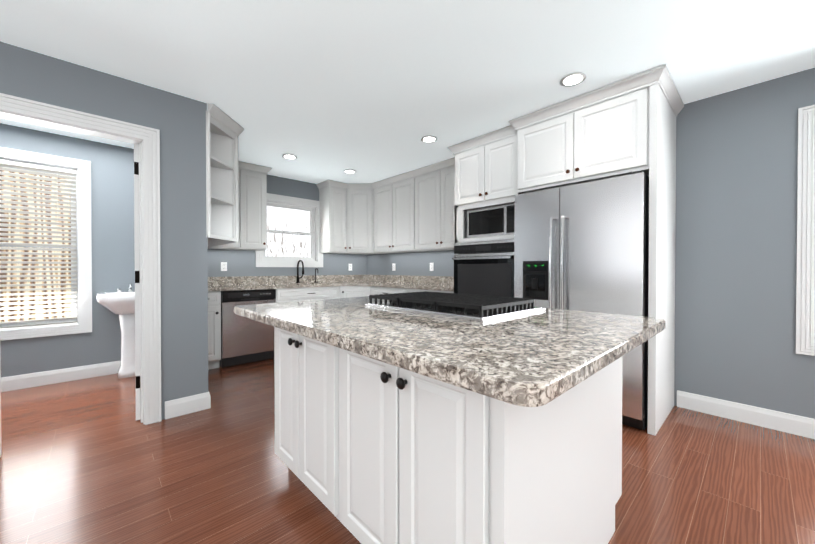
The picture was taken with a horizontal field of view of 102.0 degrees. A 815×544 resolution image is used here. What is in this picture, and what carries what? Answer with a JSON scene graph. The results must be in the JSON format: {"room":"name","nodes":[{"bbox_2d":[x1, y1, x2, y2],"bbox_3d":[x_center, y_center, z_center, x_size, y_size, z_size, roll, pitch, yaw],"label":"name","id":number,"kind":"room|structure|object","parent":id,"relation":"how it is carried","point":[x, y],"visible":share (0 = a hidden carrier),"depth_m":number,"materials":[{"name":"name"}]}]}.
{"room":"kitchen","nodes":[
{"label":"kitchen","id":0,"kind":"room"},
{"bbox_2d":[0,41,211,419],"bbox_3d":[-3.175,-0.114,1.253,4.200,2.440,0.120,0,1,-43],"label":"wall","id":1,"kind":"structure","parent":0,"point":[185,255],"depth_m":2.58,"materials":[{"name":"paint"}]},
{"bbox_2d":[0,147,91,340],"bbox_3d":[-3.671,-0.255,3.098,1.020,1.750,0.167,0,1,-43],"label":"window","id":2,"kind":"structure","parent":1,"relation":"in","point":[83,273],"depth_m":3.33,"materials":[{"name":"white paint"}]},
{"bbox_2d":[0,159,76,328],"bbox_3d":[-3.658,-0.248,3.084,0.810,1.552,0.065,0,1,-43],"label":"window blinds","id":3,"kind":"object","parent":2,"relation":"attached to","point":[8,163],"visible":0.96,"depth_m":3.17,"materials":[{"name":"white"}]},
{"bbox_2d":[1,360,120,391],"bbox_3d":[-3.508,1.024,3.176,1.830,0.130,0.013,0,1,-43],"label":"baseboard","id":4,"kind":"structure","parent":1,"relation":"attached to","point":[23,381],"depth_m":3.24,"materials":[{"name":"white paint"}]},
{"bbox_2d":[0,93,160,456],"bbox_3d":[-2.186,0.032,2.180,0.876,2.133,0.174,0,1,-43],"label":"door frame","id":5,"kind":"structure","parent":1,"relation":"attached to","point":[28,111],"depth_m":2.37,"materials":[{"name":"white paint"}]},
{"bbox_2d":[134,144,139,419],"bbox_3d":[-2.151,0.073,2.706,0.173,2.016,0.702,0,1,-43],"label":"bathroom door","id":6,"kind":"structure","parent":1,"relation":"in","point":[137,274],"depth_m":2.41,"materials":[{"name":"white paint"}]},
{"bbox_2d":[177,395,192,411],"bbox_3d":[-2.302,1.024,3.218,0.013,0.130,1.540,0,1,-43],"label":"baseboard","id":7,"kind":"structure","parent":1,"relation":"attached to","point":[186,403],"depth_m":2.54,"materials":[{"name":"white paint"}]},
{"bbox_2d":[193,391,210,408],"bbox_3d":[-1.944,1.026,3.030,0.013,0.130,1.043,0,1,-43],"label":"baseboard","id":8,"kind":"structure","parent":1,"relation":"attached to","point":[204,399],"depth_m":2.63,"materials":[{"name":"white paint"}]},
{"bbox_2d":[206,123,241,246],"bbox_3d":[-1.796,-0.785,3.086,0.322,1.010,0.391,0,1,-43],"label":"upper cabinet","id":9,"kind":"object","parent":1,"relation":"attached to","point":[223,165],"depth_m":2.97,"materials":[{"name":"white wood"}]},
{"bbox_2d":[212,174,367,276],"bbox_3d":[-3.370,-0.133,3.399,7.130,2.440,0.140,0,1,-43],"label":"wall","id":10,"kind":"structure","parent":0,"point":[239,262],"depth_m":4.80,"materials":[{"name":"paint"}]},
{"bbox_2d":[221,262,226,270],"bbox_3d":[-2.359,-0.070,4.244,0.070,0.115,0.008,0,1,-43],"label":"electrical outlet","id":11,"kind":"object","parent":10,"relation":"attached to","point":[223,266],"visible":1,"depth_m":4.24,"materials":[{"name":"white plastic"}]},
{"bbox_2d":[238,167,268,250],"bbox_3d":[-2.057,-0.796,4.303,0.330,1.010,0.322,0,1,-43],"label":"upper cabinet","id":12,"kind":"object","parent":10,"relation":"attached to","point":[254,182],"depth_m":4.19,"materials":[{"name":"white wood"}]},
{"bbox_2d":[208,275,367,286],"bbox_3d":[-1.733,0.107,4.820,2.773,0.105,0.021,0,1,-43],"label":"backsplash","id":13,"kind":"structure","parent":10,"relation":"attached to","point":[308,278],"depth_m":4.79,"materials":[{"name":"beige stone"}]},
{"bbox_2d":[256,193,322,266],"bbox_3d":[-1.748,-0.586,4.896,1.010,1.030,0.167,0,1,-43],"label":"window","id":14,"kind":"structure","parent":10,"relation":"in","point":[312,207],"depth_m":4.95,"materials":[{"name":"white paint"}]},
{"bbox_2d":[318,183,345,253],"bbox_3d":[-1.158,-0.803,5.144,0.303,1.010,0.322,0,1,-43],"label":"upper cabinet","id":15,"kind":"object","parent":10,"relation":"attached to","point":[332,198],"depth_m":5.02,"materials":[{"name":"white wood"}]},
{"bbox_2d":[346,183,373,254],"bbox_3d":[-0.727,-0.805,5.353,0.607,1.010,0.607,0,1,-43],"label":"upper cabinet","id":16,"kind":"object","parent":10,"relation":"attached to","point":[359,197],"depth_m":5.12,"materials":[{"name":"white wood"}]},
{"bbox_2d":[0,358,814,543],"bbox_3d":[-0.362,1.165,0.309,7.280,0.100,8.780,0,1,-43],"label":"floor","id":17,"kind":"structure","parent":0,"point":[92,460],"depth_m":1.77,"materials":[{"name":"brown wood"}]},
{"bbox_2d":[97,283,134,378],"bbox_3d":[-2.885,0.603,3.450,0.524,0.968,0.450,0,1,-43],"label":"pedestal sink","id":18,"kind":"object","parent":17,"relation":"on","point":[120,304],"visible":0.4,"depth_m":3.41,"materials":[{"name":"white ceramic"}]},
{"bbox_2d":[208,291,220,369],"bbox_3d":[-2.412,0.647,3.781,0.355,0.875,0.617,0,1,-43],"label":"base cabinet","id":19,"kind":"object","parent":17,"relation":"on","point":[214,297],"depth_m":3.63,"materials":[{"name":"white wood"}]},
{"bbox_2d":[208,283,331,290],"bbox_3d":[-1.912,0.185,4.232,1.707,0.040,0.637,0,1,-43],"label":"countertop","id":20,"kind":"structure","parent":19,"relation":"on","point":[215,286],"depth_m":4.10,"materials":[{"name":"beige stone"}]},
{"bbox_2d":[296,260,317,282],"bbox_3d":[-1.459,-0.009,4.885,0.329,0.335,0.216,0,1,-43],"label":"faucet","id":21,"kind":"object","parent":20,"relation":"on","point":[298,278],"visible":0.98,"depth_m":4.84,"materials":[{"name":"black metal"}]},
{"bbox_2d":[219,289,275,367],"bbox_3d":[-2.046,0.646,4.095,0.600,0.865,0.605,0,1,-43],"label":"dishwasher","id":22,"kind":"object","parent":17,"relation":"on","point":[244,340],"visible":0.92,"depth_m":3.83,"materials":[{"name":"silver metal"}]},
{"bbox_2d":[276,287,339,302],"bbox_3d":[-1.503,0.639,4.632,0.918,0.875,0.617,0,1,-43],"label":"base cabinet","id":23,"kind":"object","parent":17,"relation":"on","point":[290,289],"depth_m":4.35,"materials":[{"name":"white wood"}]},
{"bbox_2d":[332,279,453,290],"bbox_3d":[-0.275,0.182,4.528,1.087,0.040,2.442,0,1,-43],"label":"countertop","id":24,"kind":"structure","parent":23,"relation":"on","point":[355,282],"depth_m":4.37,"materials":[{"name":"beige stone"}]},
{"bbox_2d":[340,287,367,297],"bbox_3d":[-0.734,0.635,5.150,0.912,0.875,0.912,0,1,-43],"label":"base cabinet","id":25,"kind":"object","parent":17,"relation":"on","point":[345,292],"depth_m":4.71,"materials":[{"name":"white wood"}]},
{"bbox_2d":[368,287,407,295],"bbox_3d":[-0.054,0.639,4.639,0.617,0.875,0.765,0,1,-43],"label":"base cabinet","id":26,"kind":"object","parent":17,"relation":"on","point":[371,290],"depth_m":4.43,"materials":[{"name":"white wood"}]},
{"bbox_2d":[408,291,453,292],"bbox_3d":[0.469,0.644,4.081,0.617,0.875,0.765,0,1,-43],"label":"base cabinet","id":27,"kind":"object","parent":17,"relation":"on","point":[408,291],"depth_m":3.76,"materials":[{"name":"white"}]},
{"bbox_2d":[268,324,621,543],"bbox_3d":[0.106,0.666,1.624,1.072,0.876,1.405,0,1,-43],"label":"kitchen island","id":28,"kind":"object","parent":17,"relation":"on","point":[397,427],"depth_m":1.06,"materials":[{"name":"white painted wood"},{"name":"granite"},{"name":"black metal"}]},
{"bbox_2d":[234,296,664,411],"bbox_3d":[0.046,0.211,1.587,1.163,0.034,1.738,0,1,-43],"label":"island countertop","id":29,"kind":"structure","parent":28,"relation":"on","point":[530,361],"depth_m":0.95,"materials":[{"name":"beige stone"}]},
{"bbox_2d":[365,291,545,321],"bbox_3d":[0.223,0.156,1.712,0.535,0.060,0.760,0,1,-43],"label":"cooktop","id":30,"kind":"object","parent":29,"relation":"in","point":[480,308],"visible":1,"depth_m":1.51,"materials":[{"name":"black metal"}]},
{"bbox_2d":[455,135,517,254],"bbox_3d":[0.982,-0.103,3.496,0.659,2.380,0.775,0,1,-43],"label":"tall cabinet","id":31,"kind":"object","parent":17,"relation":"on","point":[486,175],"visible":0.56,"depth_m":3.29,"materials":[{"name":"white wood"}]},
{"bbox_2d":[452,239,513,296],"bbox_3d":[0.948,0.037,3.464,0.680,0.690,0.731,0,1,-43],"label":"wall oven","id":32,"kind":"object","parent":31,"relation":"in","point":[486,268],"visible":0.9,"depth_m":3.25,"materials":[{"name":"black glass"}]},
{"bbox_2d":[467,203,514,237],"bbox_3d":[1.005,-0.507,3.468,0.464,0.302,0.605,0,1,-43],"label":"microwave","id":33,"kind":"object","parent":31,"relation":"in","point":[498,220],"visible":0.62,"depth_m":3.31,"materials":[{"name":"silver metal"}]},
{"bbox_2d":[447,64,683,434],"bbox_3d":[1.292,-0.128,3.086,0.766,2.436,1.894,0,1,-43],"label":"cabinet","id":34,"kind":"object","parent":17,"relation":"on","point":[626,126],"visible":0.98,"depth_m":2.43,"materials":[{"name":"white wood"}]},
{"bbox_2d":[514,170,648,429],"bbox_3d":[1.506,0.200,2.787,0.814,1.785,0.935,0,1,-43],"label":"refrigerator","id":35,"kind":"object","parent":17,"relation":"on","point":[582,247],"visible":0.65,"depth_m":2.42,"materials":[{"name":"silver metal"}]},
{"bbox_2d":[0,0,814,183],"bbox_3d":[-0.362,-1.375,0.286,7.280,0.100,8.780,0,1,-43],"label":"ceiling","id":36,"kind":"structure","parent":0,"point":[370,91],"depth_m":2.05,"materials":[{"name":"white paint"}]},
{"bbox_2d":[282,154,296,158],"bbox_3d":[-1.377,-1.351,3.857,0.170,0.016,0.170,0,1,-43],"label":"recessed light","id":37,"kind":"object","parent":36,"relation":"in","point":[289,156],"visible":0.96,"depth_m":3.84,"materials":[{"name":"white paint"}]},
{"bbox_2d":[343,169,355,173],"bbox_3d":[-0.778,-1.356,4.446,0.170,0.016,0.170,0,1,-43],"label":"recessed light","id":38,"kind":"object","parent":36,"relation":"in","point":[350,171],"visible":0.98,"depth_m":4.43,"materials":[{"name":"white paint"}]},
{"bbox_2d":[421,135,436,142],"bbox_3d":[0.219,-1.346,3.338,0.170,0.016,0.170,0,1,-43],"label":"recessed light","id":39,"kind":"object","parent":36,"relation":"in","point":[429,138],"visible":0.98,"depth_m":3.32,"materials":[{"name":"white paint"}]},
{"bbox_2d":[559,72,586,86],"bbox_3d":[1.147,-1.337,2.289,0.170,0.016,0.170,0,1,-43],"label":"recessed light","id":40,"kind":"object","parent":36,"relation":"in","point":[572,79],"visible":0.98,"depth_m":2.28,"materials":[{"name":"white paint"}]},
{"bbox_2d":[368,68,814,418],"bbox_3d":[2.243,-0.127,2.738,0.140,2.440,8.780,0,1,-43],"label":"wall","id":41,"kind":"structure","parent":0,"point":[736,217],"depth_m":2.43,"materials":[{"name":"paint"}]},
{"bbox_2d":[374,175,417,253],"bbox_3d":[-0.102,-0.801,4.893,0.322,1.010,0.915,0,1,-43],"label":"upper cabinet","id":42,"kind":"object","parent":41,"relation":"attached to","point":[411,211],"depth_m":4.75,"materials":[{"name":"white wood"}]},
{"bbox_2d":[368,275,453,282],"bbox_3d":[0.114,0.107,4.892,0.021,0.105,2.442,0,1,-43],"label":"backsplash","id":43,"kind":"structure","parent":41,"relation":"attached to","point":[379,278],"depth_m":4.95,"materials":[{"name":"beige stone"}]},
{"bbox_2d":[430,263,433,270],"bbox_3d":[0.340,-0.074,4.662,0.008,0.115,0.070,0,1,-43],"label":"electrical outlet","id":44,"kind":"object","parent":41,"relation":"attached to","point":[431,266],"visible":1,"depth_m":4.65,"materials":[{"name":"white plastic"}]},
{"bbox_2d":[414,163,454,250],"bbox_3d":[0.525,-0.795,4.224,0.322,1.010,0.918,0,1,-43],"label":"upper cabinet","id":45,"kind":"object","parent":41,"relation":"attached to","point":[434,189],"depth_m":4.18,"materials":[{"name":"white wood"}]},
{"bbox_2d":[677,390,814,438],"bbox_3d":[3.630,1.042,1.155,0.013,0.130,4.200,0,1,-43],"label":"baseboard","id":46,"kind":"structure","parent":41,"relation":"attached to","point":[781,421],"depth_m":2.38,"materials":[{"name":"white paint"}]},
{"bbox_2d":[796,105,814,355],"bbox_3d":[3.024,-0.269,1.883,0.167,1.638,1.045,0,1,-43],"label":"window","id":47,"kind":"structure","parent":41,"relation":"in","point":[805,315],"depth_m":2.18,"materials":[{"name":"white paint"}]},
{"label":"outside","id":48,"kind":"structure","parent":0,"visible":0},
{"bbox_2d":[0,170,70,321],"bbox_3d":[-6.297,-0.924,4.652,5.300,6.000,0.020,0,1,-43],"label":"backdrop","id":49,"kind":"structure","parent":48,"point":[28,296],"depth_m":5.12,"materials":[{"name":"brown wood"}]},
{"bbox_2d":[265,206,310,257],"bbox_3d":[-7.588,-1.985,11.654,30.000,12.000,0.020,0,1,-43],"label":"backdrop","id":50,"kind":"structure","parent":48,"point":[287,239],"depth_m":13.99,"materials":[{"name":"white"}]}
]}

